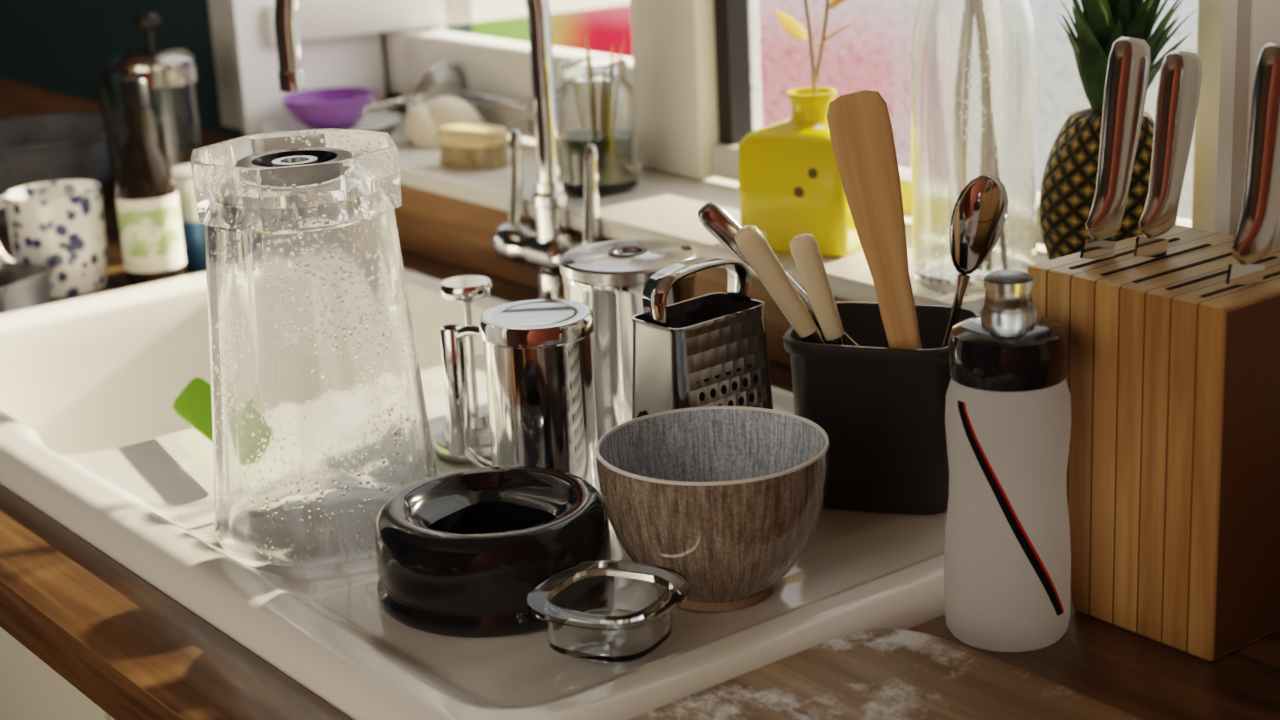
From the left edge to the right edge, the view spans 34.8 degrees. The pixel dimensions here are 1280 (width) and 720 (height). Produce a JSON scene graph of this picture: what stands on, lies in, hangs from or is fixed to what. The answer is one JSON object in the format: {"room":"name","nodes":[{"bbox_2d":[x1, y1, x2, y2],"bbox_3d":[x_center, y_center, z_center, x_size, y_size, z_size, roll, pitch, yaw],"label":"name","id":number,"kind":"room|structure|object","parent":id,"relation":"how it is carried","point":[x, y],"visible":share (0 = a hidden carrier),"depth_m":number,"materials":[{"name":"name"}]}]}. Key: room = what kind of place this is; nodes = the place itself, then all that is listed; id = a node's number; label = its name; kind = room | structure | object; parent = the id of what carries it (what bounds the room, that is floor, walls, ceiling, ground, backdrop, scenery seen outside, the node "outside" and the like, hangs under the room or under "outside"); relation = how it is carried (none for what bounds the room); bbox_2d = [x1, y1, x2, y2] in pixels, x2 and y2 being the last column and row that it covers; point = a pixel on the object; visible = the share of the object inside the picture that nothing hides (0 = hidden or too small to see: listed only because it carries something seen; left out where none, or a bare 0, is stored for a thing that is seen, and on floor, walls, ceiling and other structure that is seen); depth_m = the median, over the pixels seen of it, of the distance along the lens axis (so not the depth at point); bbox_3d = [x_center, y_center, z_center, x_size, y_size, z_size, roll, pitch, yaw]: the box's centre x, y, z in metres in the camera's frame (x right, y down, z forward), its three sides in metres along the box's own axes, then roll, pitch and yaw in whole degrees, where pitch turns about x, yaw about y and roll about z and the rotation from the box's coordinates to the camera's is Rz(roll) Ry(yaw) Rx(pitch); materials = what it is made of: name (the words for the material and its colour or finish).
{"room":"kitchen","nodes":[
{"label":"kitchen","id":0,"kind":"room"},
{"bbox_2d":[0,0,1045,366],"bbox_3d":[0.054,-0.381,2.125,0.325,2.400,4.000,-15,21,-35],"label":"wall","id":1,"kind":"structure","parent":0,"point":[65,47],"depth_m":2.98,"materials":[{"name":"teal paint"}]},
{"bbox_2d":[208,0,242,129],"bbox_3d":[-0.541,-0.849,2.474,0.015,1.150,0.090,-15,21,-35],"label":"trim","id":2,"kind":"structure","parent":1,"relation":"attached to","point":[220,16],"depth_m":2.62,"materials":[{"name":"white paint"}]},
{"bbox_2d":[229,0,386,134],"bbox_3d":[-0.446,-0.832,2.488,0.205,1.100,0.012,-15,21,-35],"label":"trim","id":3,"kind":"structure","parent":1,"relation":"attached to","point":[352,61],"depth_m":2.60,"materials":[{"name":"white paint"}]},
{"bbox_2d":[0,79,849,364],"bbox_3d":[-0.054,-0.100,2.113,0.020,0.080,3.300,-15,21,-35],"label":"backsplash","id":4,"kind":"structure","parent":1,"relation":"attached to","point":[457,231],"depth_m":2.29,"materials":[{"name":"brown wood"}]},
{"bbox_2d":[262,117,1048,311],"bbox_3d":[0.043,-0.149,2.086,0.187,0.020,1.500,-15,21,-35],"label":"window sill","id":5,"kind":"structure","parent":1,"relation":"on","point":[662,205],"depth_m":2.09,"materials":[{"name":"beige paint"}]},
{"bbox_2d":[262,111,400,132],"bbox_3d":[-0.387,-0.293,2.569,0.174,0.016,0.174,-15,21,-35],"label":"plate","id":6,"kind":"object","parent":5,"relation":"on","point":[382,119],"visible":0.41,"depth_m":2.58,"materials":[{"name":"white"}]},
{"bbox_2d":[281,87,376,128],"bbox_3d":[-0.388,-0.313,2.563,0.120,0.040,0.120,-15,21,-35],"label":"bowl","id":7,"kind":"object","parent":6,"relation":"on","point":[333,107],"visible":1,"depth_m":2.53,"materials":[{"name":"purple plastic"}]},
{"bbox_2d":[363,62,462,115],"bbox_3d":[-0.278,-0.320,2.512,0.056,0.080,0.179,9,20,34],"label":"strainer","id":8,"kind":"object","parent":5,"relation":"on","point":[444,79],"visible":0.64,"depth_m":2.51,"materials":[{"name":"grey metal"}]},
{"bbox_2d":[404,103,440,148],"bbox_3d":[-0.257,-0.277,2.472,0.063,0.067,0.074,-15,21,-35],"label":"seashell","id":9,"kind":"object","parent":5,"relation":"on","point":[421,128],"visible":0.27,"depth_m":2.44,"materials":[{"name":"beige"}]},
{"bbox_2d":[425,96,482,127],"bbox_3d":[-0.232,-0.281,2.472,0.087,0.078,0.074,-5,17,-6],"label":"seashell","id":10,"kind":"object","parent":5,"relation":"on","point":[444,110],"visible":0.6,"depth_m":2.44,"materials":[{"name":"beige"}]},
{"bbox_2d":[437,124,508,169],"bbox_3d":[-0.190,-0.244,2.325,0.090,0.044,0.056,8,20,32],"label":"brush","id":11,"kind":"object","parent":5,"relation":"on","point":[463,146],"visible":1,"depth_m":2.30,"materials":[{"name":"brown wood"}]},
{"bbox_2d":[555,34,638,195],"bbox_3d":[-0.047,-0.274,2.144,0.084,0.193,0.084,-6,17,-9],"label":"glass jar","id":12,"kind":"object","parent":5,"relation":"on","point":[595,101],"visible":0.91,"depth_m":2.12,"materials":[{"name":"clear glass"}]},
{"bbox_2d":[738,0,863,257],"bbox_3d":[0.158,-0.279,1.845,0.141,0.357,0.109,7,19,30],"label":"vase","id":13,"kind":"object","parent":5,"relation":"on","point":[790,184],"visible":0.77,"depth_m":1.84,"materials":[{"name":"ceramic"}]},
{"bbox_2d":[910,0,1037,295],"bbox_3d":[0.273,-0.289,1.671,0.104,0.465,0.104,-15,21,-35],"label":"glass bottle","id":14,"kind":"object","parent":5,"relation":"on","point":[974,63],"visible":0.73,"depth_m":1.66,"materials":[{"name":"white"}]},
{"bbox_2d":[1039,0,1194,259],"bbox_3d":[0.387,-0.232,1.639,0.172,0.364,0.142,-15,21,-35],"label":"pineapple","id":15,"kind":"object","parent":5,"relation":"on","point":[1068,186],"visible":0.54,"depth_m":1.63,"materials":[{"name":"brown plant"}]},
{"bbox_2d":[264,0,1222,244],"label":"window","id":16,"kind":"structure","parent":1,"relation":"in","point":[693,71],"depth_m":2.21,"materials":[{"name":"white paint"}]},
{"bbox_3d":[-1.596,1.237,1.233,5.000,0.020,6.000,-15,21,-35],"label":"floor","id":17,"kind":"structure","parent":0,"visible":0},
{"bbox_2d":[0,627,114,719],"bbox_3d":[-0.263,0.519,1.883,0.620,0.850,3.545,-15,21,-35],"label":"base cabinet","id":18,"kind":"object","parent":17,"relation":"on","point":[30,689],"visible":0.13,"depth_m":1.48,"materials":[{"name":"beige paint"}]},
{"bbox_2d":[0,175,1279,719],"bbox_3d":[-0.336,0.043,1.893,0.740,0.040,3.250,-15,21,-35],"label":"countertop","id":19,"kind":"structure","parent":18,"relation":"on","point":[132,650],"depth_m":1.32,"materials":[{"name":"brown wood"}]},
{"bbox_2d":[0,261,52,313],"bbox_3d":[-0.699,-0.073,2.193,0.122,0.044,0.094,4,18,22],"label":"saucepan","id":20,"kind":"object","parent":19,"relation":"on","point":[22,285],"visible":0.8,"depth_m":2.17,"materials":[{"name":"grey metal"}]},
{"bbox_2d":[0,180,106,299],"bbox_3d":[-0.656,-0.131,2.255,0.134,0.113,0.106,-7,17,-13],"label":"coffee mug","id":21,"kind":"object","parent":19,"relation":"on","point":[60,225],"visible":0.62,"depth_m":2.22,"materials":[{"name":"white ceramic"}]},
{"bbox_2d":[0,113,121,225],"bbox_3d":[-0.782,-0.242,2.644,0.252,0.113,0.252,-15,21,-35],"label":"pot","id":22,"kind":"object","parent":19,"relation":"on","point":[38,148],"visible":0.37,"depth_m":2.58,"materials":[{"name":"metal"}]},
{"bbox_2d":[98,11,201,180],"bbox_3d":[-0.605,-0.289,2.500,0.137,0.271,0.104,-2,17,3],"label":"press","id":23,"kind":"object","parent":19,"relation":"on","point":[170,71],"visible":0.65,"depth_m":2.46,"materials":[{"name":"silver metal"}]},
{"bbox_2d":[115,77,185,286],"bbox_3d":[-0.548,-0.198,2.261,0.067,0.228,0.067,-8,18,-16],"label":"sauce bottle","id":24,"kind":"object","parent":19,"relation":"on","point":[147,203],"visible":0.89,"depth_m":2.24,"materials":[{"name":"brown glass"}]},
{"bbox_2d":[171,164,205,270],"bbox_3d":[-0.499,-0.166,2.353,0.085,0.110,0.085,-15,21,-35],"label":"tin","id":25,"kind":"object","parent":19,"relation":"on","point":[193,233],"visible":0.19,"depth_m":2.32,"materials":[{"name":"paint"}]},
{"bbox_2d":[274,0,598,299],"bbox_3d":[-0.185,-0.269,2.068,0.332,0.441,0.140,1,17,11],"label":"mixer tap","id":26,"kind":"object","parent":19,"relation":"on","point":[542,247],"visible":0.74,"depth_m":2.06,"materials":[{"name":"silver metal"}]},
{"bbox_2d":[0,268,946,719],"bbox_3d":[-0.213,0.171,1.777,0.582,0.270,1.178,-15,21,-35],"label":"sink","id":27,"kind":"object","parent":19,"relation":"in","point":[92,438],"visible":0.39,"depth_m":1.43,"materials":[{"name":"white ceramic"}]},
{"bbox_2d":[172,377,212,442],"bbox_3d":[-0.350,0.049,1.701,0.030,0.032,0.201,-12,19,-27],"label":"scraper","id":28,"kind":"object","parent":27,"relation":"on","point":[193,404],"visible":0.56,"depth_m":1.75,"materials":[{"name":"green plastic"}]},
{"bbox_2d":[191,128,436,566],"bbox_3d":[-0.235,-0.013,1.469,0.162,0.282,0.162,8,20,32],"label":"blender jar","id":29,"kind":"object","parent":27,"relation":"on","point":[320,418],"visible":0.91,"depth_m":1.42,"materials":[{"name":"clear glass"}]},
{"bbox_2d":[433,275,492,462],"bbox_3d":[-0.136,0.005,1.653,0.072,0.142,0.072,-15,21,-35],"label":"plunger","id":30,"kind":"object","parent":27,"relation":"on","point":[465,289],"visible":0.68,"depth_m":1.64,"materials":[{"name":"silver metal"}]},
{"bbox_2d":[374,466,610,637],"bbox_3d":[-0.099,0.124,1.375,0.160,0.066,0.160,10,21,36],"label":"lid","id":31,"kind":"object","parent":27,"relation":"on","point":[460,553],"visible":0.91,"depth_m":1.32,"materials":[{"name":"black plastic"}]},
{"bbox_2d":[440,299,600,492],"bbox_3d":[-0.096,0.030,1.546,0.150,0.148,0.085,13,23,43],"label":"press","id":32,"kind":"object","parent":27,"relation":"on","point":[538,354],"visible":0.77,"depth_m":1.49,"materials":[{"name":"silver metal"}]},
{"bbox_2d":[527,560,688,662],"bbox_3d":[-0.019,0.158,1.266,0.094,0.032,0.094,6,19,27],"label":"measuring cup","id":33,"kind":"object","parent":27,"relation":"on","point":[604,611],"visible":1,"depth_m":1.26,"materials":[{"name":"clear glass"}]},
{"bbox_2d":[559,239,696,440],"bbox_3d":[-0.006,-0.015,1.675,0.112,0.153,0.112,1,17,13],"label":"metal canister","id":34,"kind":"object","parent":27,"relation":"on","point":[610,278],"visible":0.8,"depth_m":1.63,"materials":[{"name":"silver metal"}]},
{"bbox_2d":[631,256,772,418],"bbox_3d":[0.044,0.024,1.463,0.102,0.193,0.068,-17,22,-39],"label":"box grater","id":35,"kind":"object","parent":27,"relation":"on","point":[711,349],"visible":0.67,"depth_m":1.43,"materials":[{"name":"silver metal"}]},
{"bbox_2d":[595,406,828,611],"bbox_3d":[0.050,0.103,1.351,0.153,0.104,0.153,-15,21,-35],"label":"ceramic bowl","id":36,"kind":"object","parent":27,"relation":"on","point":[727,499],"visible":0.91,"depth_m":1.31,"materials":[{"name":"ceramic"}]},
{"bbox_2d":[782,301,979,513],"bbox_3d":[0.182,0.035,1.516,0.134,0.127,0.122,3,18,20],"label":"caddy","id":37,"kind":"object","parent":27,"relation":"on","point":[880,408],"visible":0.56,"depth_m":1.47,"materials":[{"name":"grey plastic"}]},
{"bbox_2d":[698,202,858,345],"bbox_3d":[0.136,-0.024,1.500,0.181,0.198,0.015,-4,17,-2],"label":"table knife","id":38,"kind":"object","parent":37,"relation":"in","point":[716,220],"visible":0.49,"depth_m":1.47,"materials":[{"name":"silver metal"}]},
{"bbox_2d":[734,225,825,343],"bbox_3d":[0.131,-0.005,1.491,0.124,0.203,0.016,-8,17,-15],"label":"utensil handle","id":39,"kind":"object","parent":37,"relation":"in","point":[750,240],"visible":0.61,"depth_m":1.46,"materials":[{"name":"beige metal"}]},
{"bbox_2d":[789,233,845,344],"bbox_3d":[0.146,-0.003,1.495,0.074,0.192,0.016,-9,18,-20],"label":"utensil handle","id":40,"kind":"object","parent":37,"relation":"in","point":[804,248],"visible":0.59,"depth_m":1.47,"materials":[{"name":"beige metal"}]},
{"bbox_2d":[827,90,921,348],"bbox_3d":[0.177,-0.046,1.452,0.083,0.297,0.013,-7,17,-13],"label":"wooden spatula","id":41,"kind":"object","parent":37,"relation":"in","point":[859,123],"visible":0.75,"depth_m":1.43,"materials":[{"name":"brown wood"}]},
{"bbox_2d":[940,175,1007,347],"bbox_3d":[0.234,-0.028,1.510,0.074,0.223,0.016,3,18,18],"label":"spoon","id":42,"kind":"object","parent":37,"relation":"in","point":[979,215],"visible":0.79,"depth_m":1.48,"materials":[{"name":"silver metal"}]},
{"bbox_2d":[629,628,1141,719],"bbox_3d":[0.175,0.245,1.035,0.300,0.022,0.440,-15,21,-35],"label":"chopping board","id":43,"kind":"object","parent":19,"relation":"on","point":[873,674],"visible":1,"depth_m":1.18,"materials":[{"name":"brown wood"}]},
{"bbox_2d":[944,270,1070,651],"bbox_3d":[0.229,0.060,1.272,0.079,0.234,0.079,4,18,22],"label":"water bottle","id":44,"kind":"object","parent":19,"relation":"on","point":[1007,549],"visible":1,"depth_m":1.25,"materials":[{"name":"plastic"}]},
{"bbox_2d":[1027,225,1279,660],"bbox_3d":[0.355,0.046,1.311,0.150,0.225,0.152,-15,21,-35],"label":"knife block","id":45,"kind":"object","parent":19,"relation":"on","point":[1173,377],"visible":0.94,"depth_m":1.25,"materials":[{"name":"brown wood"}]},
{"bbox_2d":[1080,36,1150,259],"bbox_3d":[0.297,-0.131,1.282,0.057,0.141,0.020,-17,22,-38],"label":"kitchen knife","id":46,"kind":"object","parent":45,"relation":"on","point":[1127,76],"visible":1,"depth_m":1.27,"materials":[{"name":"silver metal"}]},
{"bbox_2d":[1133,50,1201,257],"bbox_3d":[0.330,-0.128,1.282,0.055,0.131,0.020,-17,22,-38],"label":"kitchen knife","id":47,"kind":"object","parent":45,"relation":"on","point":[1178,92],"visible":1,"depth_m":1.27,"materials":[{"name":"silver metal"}]},
{"bbox_2d":[1226,41,1279,284],"bbox_3d":[0.368,-0.114,1.207,0.059,0.146,0.022,-17,22,-38],"label":"kitchen knife","id":48,"kind":"object","parent":45,"relation":"on","point":[1260,209],"visible":1,"depth_m":1.20,"materials":[{"name":"silver metal"}]},
{"bbox_3d":[0.898,-0.565,0.896,0.325,1.420,1.200,-15,21,-35],"label":"wall","id":49,"kind":"structure","parent":0,"visible":0},
{"bbox_2d":[1215,0,1250,235],"bbox_3d":[0.464,-0.533,1.349,0.205,1.100,0.012,-15,21,-35],"label":"trim","id":50,"kind":"structure","parent":49,"relation":"attached to","point":[1236,14],"depth_m":1.39,"materials":[{"name":"white paint"}]},
{"bbox_2d":[1245,0,1279,243],"bbox_3d":[0.433,-0.482,1.271,0.015,1.250,0.090,-15,21,-35],"label":"trim","id":51,"kind":"structure","parent":49,"relation":"attached to","point":[1265,14],"depth_m":1.38,"materials":[{"name":"white paint"}]}
]}

